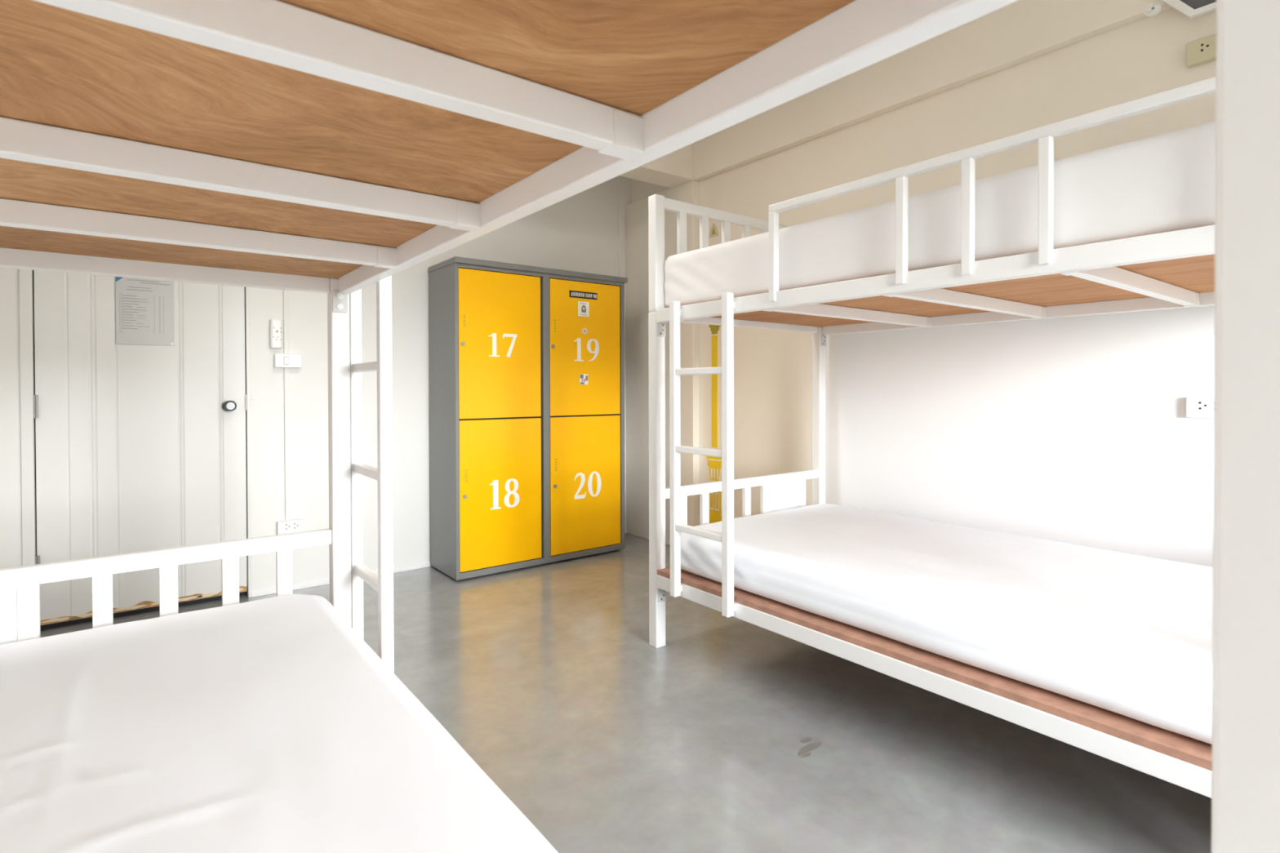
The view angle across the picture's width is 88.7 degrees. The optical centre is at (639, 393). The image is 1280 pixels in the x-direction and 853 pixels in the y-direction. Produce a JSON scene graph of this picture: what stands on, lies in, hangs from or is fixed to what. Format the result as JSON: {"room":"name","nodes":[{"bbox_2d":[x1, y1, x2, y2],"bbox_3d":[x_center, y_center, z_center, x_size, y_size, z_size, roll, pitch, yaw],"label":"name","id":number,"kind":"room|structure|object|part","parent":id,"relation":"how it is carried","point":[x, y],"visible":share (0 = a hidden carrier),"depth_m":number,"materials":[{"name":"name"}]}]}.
{"room":"dormitory","nodes":[
{"label":"dormitory","id":0,"kind":"room"},
{"bbox_2d":[0,175,631,591],"bbox_3d":[-1.502,-0.322,3.703,3.560,2.680,0.100,-1,1,-38],"label":"wall","id":1,"kind":"structure","parent":0,"point":[579,232],"depth_m":3.62,"materials":[{"name":"grey paint"}]},
{"bbox_2d":[18,269,253,630],"bbox_3d":[-2.298,0.002,3.054,0.858,2.050,0.136,-1,1,-38],"label":"door","id":2,"kind":"structure","parent":1,"relation":"in","point":[126,448],"depth_m":3.01,"materials":[{"name":"white paint"}]},
{"bbox_2d":[115,276,174,345],"bbox_3d":[-2.293,-0.388,3.038,0.216,0.320,0.006,-1,1,-38],"label":"notice sheet","id":3,"kind":"object","parent":2,"relation":"attached to","point":[144,308],"visible":0.99,"depth_m":3.04,"materials":[{"name":"grey paper"}]},
{"bbox_3d":[-2.017,0.059,3.223,0.066,0.066,0.058,-1,1,-38],"label":"knob","id":4,"kind":"part","parent":2,"relation":"part of","materials":[{"name":"silver metal"}]},
{"bbox_3d":[-1.979,0.043,3.290,0.008,0.080,0.018,-1,1,-38],"label":"strike plate","id":5,"kind":"part","parent":2,"relation":"part of","materials":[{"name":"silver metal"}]},
{"bbox_2d":[269,318,282,349],"bbox_3d":[-1.858,-0.306,3.345,0.055,0.153,0.032,-1,1,-38],"label":"power socket","id":6,"kind":"object","parent":1,"relation":"attached to","point":[276,325],"visible":1,"depth_m":3.33,"materials":[{"name":"white plastic"}]},
{"bbox_2d":[283,289,289,520],"bbox_3d":[-1.827,-0.343,3.381,0.022,1.994,0.012,-1,1,-38],"label":"cable trunking","id":7,"kind":"object","parent":1,"relation":"attached to","point":[286,305],"visible":0.7,"depth_m":3.38,"materials":[{"name":"grey paint"}]},
{"bbox_2d":[274,353,302,368],"bbox_3d":[-1.814,-0.170,3.378,0.125,0.071,0.034,-1,1,-38],"label":"light switch","id":8,"kind":"object","parent":1,"relation":"attached to","point":[281,360],"visible":1,"depth_m":3.37,"materials":[{"name":"white plastic"}]},
{"bbox_2d":[276,518,303,534],"bbox_3d":[-1.810,0.696,3.390,0.120,0.083,0.032,-1,1,-38],"label":"double socket","id":9,"kind":"object","parent":1,"relation":"attached to","point":[293,526],"visible":0.82,"depth_m":3.38,"materials":[{"name":"white plastic"}]},
{"bbox_2d":[251,528,626,597],"bbox_3d":[-1.027,1.000,4.013,2.346,0.028,0.008,-1,1,-38],"label":"baseboard","id":10,"kind":"structure","parent":1,"relation":"attached to","point":[313,584],"depth_m":3.48,"materials":[{"name":"white paint"}]},
{"bbox_2d":[617,203,622,277],"bbox_3d":[-0.138,-0.189,4.687,0.030,2.334,0.014,-1,1,-38],"label":"cable trunking","id":11,"kind":"object","parent":1,"relation":"attached to","point":[620,206],"visible":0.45,"depth_m":4.67,"materials":[{"name":"grey paint"}]},
{"bbox_2d":[40,533,1211,852],"bbox_3d":[0.184,1.075,1.541,3.760,0.080,5.600,-1,1,-38],"label":"floor","id":12,"kind":"structure","parent":0,"point":[548,677],"depth_m":1.97,"materials":[{"name":"concrete"}]},
{"bbox_2d":[427,256,627,580],"bbox_3d":[-0.656,0.136,4.024,1.152,1.755,0.406,-1,1,-38],"label":"locker","id":13,"kind":"object","parent":12,"relation":"on","point":[526,362],"visible":1,"depth_m":3.79,"materials":[{"name":"yellow metal"}]},
{"bbox_3d":[-0.785,-0.274,3.698,0.501,0.817,0.018,-1,1,-38],"label":"door","id":14,"kind":"part","parent":13,"relation":"part of","materials":[{"name":"yellow metal"}]},
{"bbox_3d":[-0.783,0.555,3.706,0.501,0.823,0.018,-1,1,-38],"label":"door","id":15,"kind":"part","parent":13,"relation":"part of","materials":[{"name":"yellow metal"}]},
{"bbox_3d":[-0.658,-0.726,4.016,1.152,0.032,0.406,-1,1,-38],"label":"lid","id":16,"kind":"part","parent":13,"relation":"part of","materials":[{"name":"grey metal"}]},
{"bbox_2d":[580,374,587,384],"bbox_3d":[-0.344,-0.089,4.027,0.055,0.060,0.001,-1,1,-38],"label":"print","id":17,"kind":"object","parent":13,"relation":"attached to","point":[584,378],"depth_m":4.03,"materials":[{"name":"grey paper"}]},
{"bbox_3d":[-0.335,-0.278,4.046,0.512,0.817,0.018,-1,1,-38],"label":"door","id":18,"kind":"part","parent":13,"relation":"part of","materials":[{"name":"yellow metal"}]},
{"bbox_3d":[-0.333,0.551,4.054,0.512,0.823,0.018,-1,1,-38],"label":"door","id":19,"kind":"part","parent":13,"relation":"part of","materials":[{"name":"yellow metal"}]},
{"bbox_2d":[0,0,1279,852],"bbox_3d":[-0.670,0.131,0.810,1.141,1.826,2.023,-1,1,-38],"label":"bunk bed","id":20,"kind":"object","parent":12,"relation":"on","point":[338,148],"visible":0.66,"depth_m":0.67,"materials":[{"name":"white metal"}]},
{"bbox_3d":[-1.504,0.589,1.413,0.312,0.306,0.020,-1,1,-38],"label":"panel","id":21,"kind":"part","parent":20,"relation":"part of","materials":[{"name":"white metal"}]},
{"bbox_3d":[-1.291,-0.312,1.576,1.003,0.053,0.030,-1,1,-38],"label":"rail","id":22,"kind":"part","parent":20,"relation":"part of","materials":[{"name":"white metal"}]},
{"bbox_3d":[-1.287,0.414,1.579,1.003,0.042,0.026,-1,1,-38],"label":"headboard","id":23,"kind":"part","parent":20,"relation":"part of","materials":[{"name":"white metal"}]},
{"bbox_2d":[0,594,558,852],"bbox_3d":[-0.709,0.633,0.787,1.012,0.186,1.908,-1,1,-38],"label":"mattress","id":24,"kind":"object","parent":20,"relation":"on","point":[270,725],"visible":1,"depth_m":1.00,"materials":[{"name":"white fabric"}]},
{"bbox_3d":[-0.872,0.115,1.900,0.050,1.814,0.050,-1,1,-38],"label":"post","id":25,"kind":"part","parent":20,"relation":"part of","materials":[{"name":"white metal"}]},
{"bbox_3d":[-0.859,-0.264,1.873,0.040,0.062,0.007,-1,1,-38],"label":"bolt plate","id":26,"kind":"part","parent":20,"relation":"part of","materials":[{"name":"grey metal"}]},
{"bbox_3d":[-0.840,0.218,1.937,0.032,1.125,0.030,-1,1,-38],"label":"ladder rail","id":27,"kind":"part","parent":20,"relation":"part of","materials":[{"name":"white metal"}]},
{"bbox_3d":[-0.262,-0.308,1.122,0.030,0.053,1.923,-1,1,-38],"label":"rail","id":28,"kind":"part","parent":20,"relation":"part of","materials":[{"name":"white metal"}]},
{"bbox_3d":[0.335,0.127,0.340,0.050,1.814,0.050,-1,1,-38],"label":"post","id":29,"kind":"part","parent":20,"relation":"part of","materials":[{"name":"white metal"}]},
{"bbox_2d":[797,737,822,758],"bbox_3d":[0.488,1.030,1.904,0.058,0.001,0.116,0,1,28],"label":"stain","id":30,"kind":"object","parent":12,"relation":"on","point":[805,750],"depth_m":1.90,"materials":[{"name":"grey"}]},
{"bbox_2d":[648,76,1215,798],"bbox_3d":[1.074,0.114,2.192,1.141,1.826,2.023,-1,1,-38],"label":"bunk bed","id":31,"kind":"object","parent":12,"relation":"on","point":[1172,269],"visible":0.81,"depth_m":2.03,"materials":[{"name":"white metal"}]},
{"bbox_3d":[0.069,0.106,2.661,0.050,1.814,0.050,-1,1,-38],"label":"post","id":32,"kind":"part","parent":31,"relation":"part of","materials":[{"name":"white metal"}]},
{"bbox_3d":[0.087,-0.261,2.638,0.040,0.062,0.007,-1,1,-38],"label":"bolt plate","id":33,"kind":"part","parent":31,"relation":"part of","materials":[{"name":"grey metal"}]},
{"bbox_3d":[0.090,0.809,2.648,0.040,0.062,0.007,-1,1,-38],"label":"bolt plate","id":34,"kind":"part","parent":31,"relation":"part of","materials":[{"name":"grey metal"}]},
{"bbox_3d":[0.134,0.210,2.501,0.032,1.125,0.030,-1,1,-38],"label":"ladder rail","id":35,"kind":"part","parent":31,"relation":"part of","materials":[{"name":"white metal"}]},
{"bbox_3d":[0.484,-0.780,2.973,1.003,0.042,0.026,-1,1,-38],"label":"headboard","id":36,"kind":"part","parent":31,"relation":"part of","materials":[{"name":"white metal"}]},
{"bbox_3d":[0.483,-0.330,2.981,1.003,0.053,0.030,-1,1,-38],"label":"rail","id":37,"kind":"part","parent":31,"relation":"part of","materials":[{"name":"white metal"}]},
{"bbox_3d":[0.487,0.405,2.985,1.003,0.042,0.026,-1,1,-38],"label":"headboard","id":38,"kind":"part","parent":31,"relation":"part of","materials":[{"name":"white metal"}]},
{"bbox_3d":[0.687,-0.560,3.132,0.312,0.404,0.020,-1,1,-38],"label":"panel","id":39,"kind":"part","parent":31,"relation":"part of","materials":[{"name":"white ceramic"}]},
{"bbox_3d":[0.437,-0.447,2.141,0.025,0.290,0.025,-1,1,-38],"label":"guard post","id":40,"kind":"part","parent":31,"relation":"part of","materials":[{"name":"white metal"}]},
{"bbox_3d":[0.690,0.572,3.143,0.312,0.298,0.020,-1,1,-38],"label":"panel","id":41,"kind":"part","parent":31,"relation":"part of","materials":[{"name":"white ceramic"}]},
{"bbox_3d":[0.902,0.098,3.305,0.050,1.814,0.050,-1,1,-38],"label":"post","id":42,"kind":"part","parent":31,"relation":"part of","materials":[{"name":"white metal"}]},
{"bbox_3d":[0.920,-0.269,3.282,0.040,0.062,0.007,-1,1,-38],"label":"bolt plate","id":43,"kind":"part","parent":31,"relation":"part of","materials":[{"name":"grey metal"}]},
{"bbox_3d":[0.713,-0.444,1.784,0.025,0.290,0.025,-1,1,-38],"label":"guard post","id":44,"kind":"part","parent":31,"relation":"part of","materials":[{"name":"white metal"}]},
{"bbox_3d":[0.666,0.759,1.881,0.030,0.053,1.923,-1,1,-38],"label":"rail","id":45,"kind":"part","parent":31,"relation":"part of","materials":[{"name":"white metal"}]},
{"bbox_3d":[0.664,-0.306,1.871,0.030,0.053,1.923,-1,1,-38],"label":"rail","id":46,"kind":"part","parent":31,"relation":"part of","materials":[{"name":"white metal"}]},
{"bbox_2d":[663,120,1215,307],"bbox_3d":[1.071,-0.446,2.201,1.015,0.210,1.897,-1,1,-38],"label":"mattress","id":47,"kind":"object","parent":31,"relation":"on","point":[1166,182],"visible":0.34,"depth_m":1.63,"materials":[{"name":"white fabric"}]},
{"bbox_2d":[680,503,1213,744],"bbox_3d":[1.075,0.623,2.202,1.022,0.172,1.884,-1,1,-38],"label":"mattress","id":48,"kind":"object","parent":31,"relation":"on","point":[1129,635],"visible":0.87,"depth_m":1.84,"materials":[{"name":"white fabric"}]},
{"bbox_3d":[0.823,-0.443,1.643,0.025,0.290,0.025,-1,1,-38],"label":"guard post","id":49,"kind":"part","parent":31,"relation":"part of","materials":[{"name":"white metal"}]},
{"bbox_3d":[0.789,-0.600,1.685,0.025,0.025,1.174,-1,1,-38],"label":"guard rail","id":50,"kind":"part","parent":31,"relation":"part of","materials":[{"name":"white metal"}]},
{"bbox_3d":[1.512,-0.314,2.527,0.030,0.053,1.923,-1,1,-38],"label":"rail","id":51,"kind":"part","parent":31,"relation":"part of","materials":[{"name":"white metal"}]},
{"bbox_3d":[0.931,-0.442,1.503,0.025,0.290,0.025,-1,1,-38],"label":"guard post","id":52,"kind":"part","parent":31,"relation":"part of","materials":[{"name":"white metal"}]},
{"bbox_2d":[631,7,1216,523],"bbox_3d":[1.628,-0.319,2.648,0.100,2.680,5.400,-1,1,-38],"label":"wall","id":53,"kind":"structure","parent":0,"point":[1146,56],"depth_m":3.08,"materials":[{"name":"beige paint"}]},
{"bbox_2d":[619,142,697,187],"bbox_3d":[-1.099,-1.498,3.166,3.560,0.318,0.215,-1,1,-38],"label":"beam","id":54,"kind":"structure","parent":53,"relation":"attached to","point":[675,168],"depth_m":4.07,"materials":[{"name":"beige paint"}]},
{"bbox_2d":[625,180,699,545],"bbox_3d":[0.137,-0.174,4.453,0.052,2.362,0.722,-1,1,-38],"label":"pillar","id":55,"kind":"structure","parent":53,"relation":"attached to","point":[637,272],"depth_m":4.54,"materials":[{"name":"beige paint"}]},
{"bbox_2d":[708,222,718,238],"bbox_3d":[0.458,-1.020,4.067,0.004,0.090,0.085,-1,1,-38],"label":"sticker","id":56,"kind":"object","parent":53,"relation":"attached to","point":[713,231],"visible":1,"depth_m":4.07,"materials":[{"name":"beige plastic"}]},
{"bbox_2d":[706,324,721,523],"bbox_3d":[0.464,0.188,4.074,0.004,1.245,0.142,-1,1,-38],"label":"decal","id":57,"kind":"object","parent":53,"relation":"attached to","point":[714,463],"visible":0.77,"depth_m":4.07,"materials":[{"name":"yellow"}]},
{"bbox_3d":[0.448,0.670,4.098,0.001,0.110,0.036,-1,1,-38],"label":"relief panel","id":58,"kind":"part","parent":57,"relation":"part of","materials":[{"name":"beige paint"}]},
{"bbox_3d":[0.479,0.670,4.059,0.001,0.110,0.036,-1,1,-38],"label":"relief panel","id":59,"kind":"part","parent":57,"relation":"part of","materials":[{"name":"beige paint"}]},
{"bbox_2d":[693,0,1172,181],"bbox_3d":[1.786,-1.497,2.305,0.052,0.318,4.678,-1,1,-38],"label":"beam","id":60,"kind":"structure","parent":53,"relation":"attached to","point":[1015,33],"depth_m":2.94,"materials":[{"name":"beige paint"}]},
{"bbox_2d":[825,305,1214,567],"bbox_3d":[1.784,0.288,2.353,0.022,1.470,2.735,-1,1,-38],"label":"wall panel","id":61,"kind":"object","parent":53,"relation":"attached to","point":[1077,430],"depth_m":2.59,"materials":[{"name":"white paint"}]},
{"bbox_2d":[1143,1,1160,17],"bbox_3d":[1.764,-1.328,2.258,0.042,0.044,0.044,-1,1,-38],"label":"clip","id":62,"kind":"object","parent":53,"relation":"attached to","point":[1152,10],"visible":1,"depth_m":2.25,"materials":[{"name":"white plastic"}]},
{"bbox_2d":[1162,0,1216,18],"bbox_3d":[1.894,-1.397,2.105,0.023,0.286,0.348,-1,1,-38],"label":"wall fixture","id":63,"kind":"object","parent":53,"relation":"attached to","point":[1192,9],"visible":0.85,"depth_m":2.17,"materials":[{"name":"white plastic"}]},
{"bbox_2d":[1186,396,1213,417],"bbox_3d":[1.892,0.045,2.171,0.028,0.069,0.125,-1,1,-38],"label":"wall socket","id":64,"kind":"object","parent":53,"relation":"attached to","point":[1196,406],"visible":0.51,"depth_m":2.18,"materials":[{"name":"white plastic"}]},
{"bbox_2d":[1186,33,1216,67],"bbox_3d":[1.900,-1.149,2.179,0.030,0.078,0.125,-1,1,-38],"label":"wall socket","id":65,"kind":"object","parent":53,"relation":"attached to","point":[1202,51],"visible":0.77,"depth_m":2.19,"materials":[{"name":"beige plastic"}]}
]}

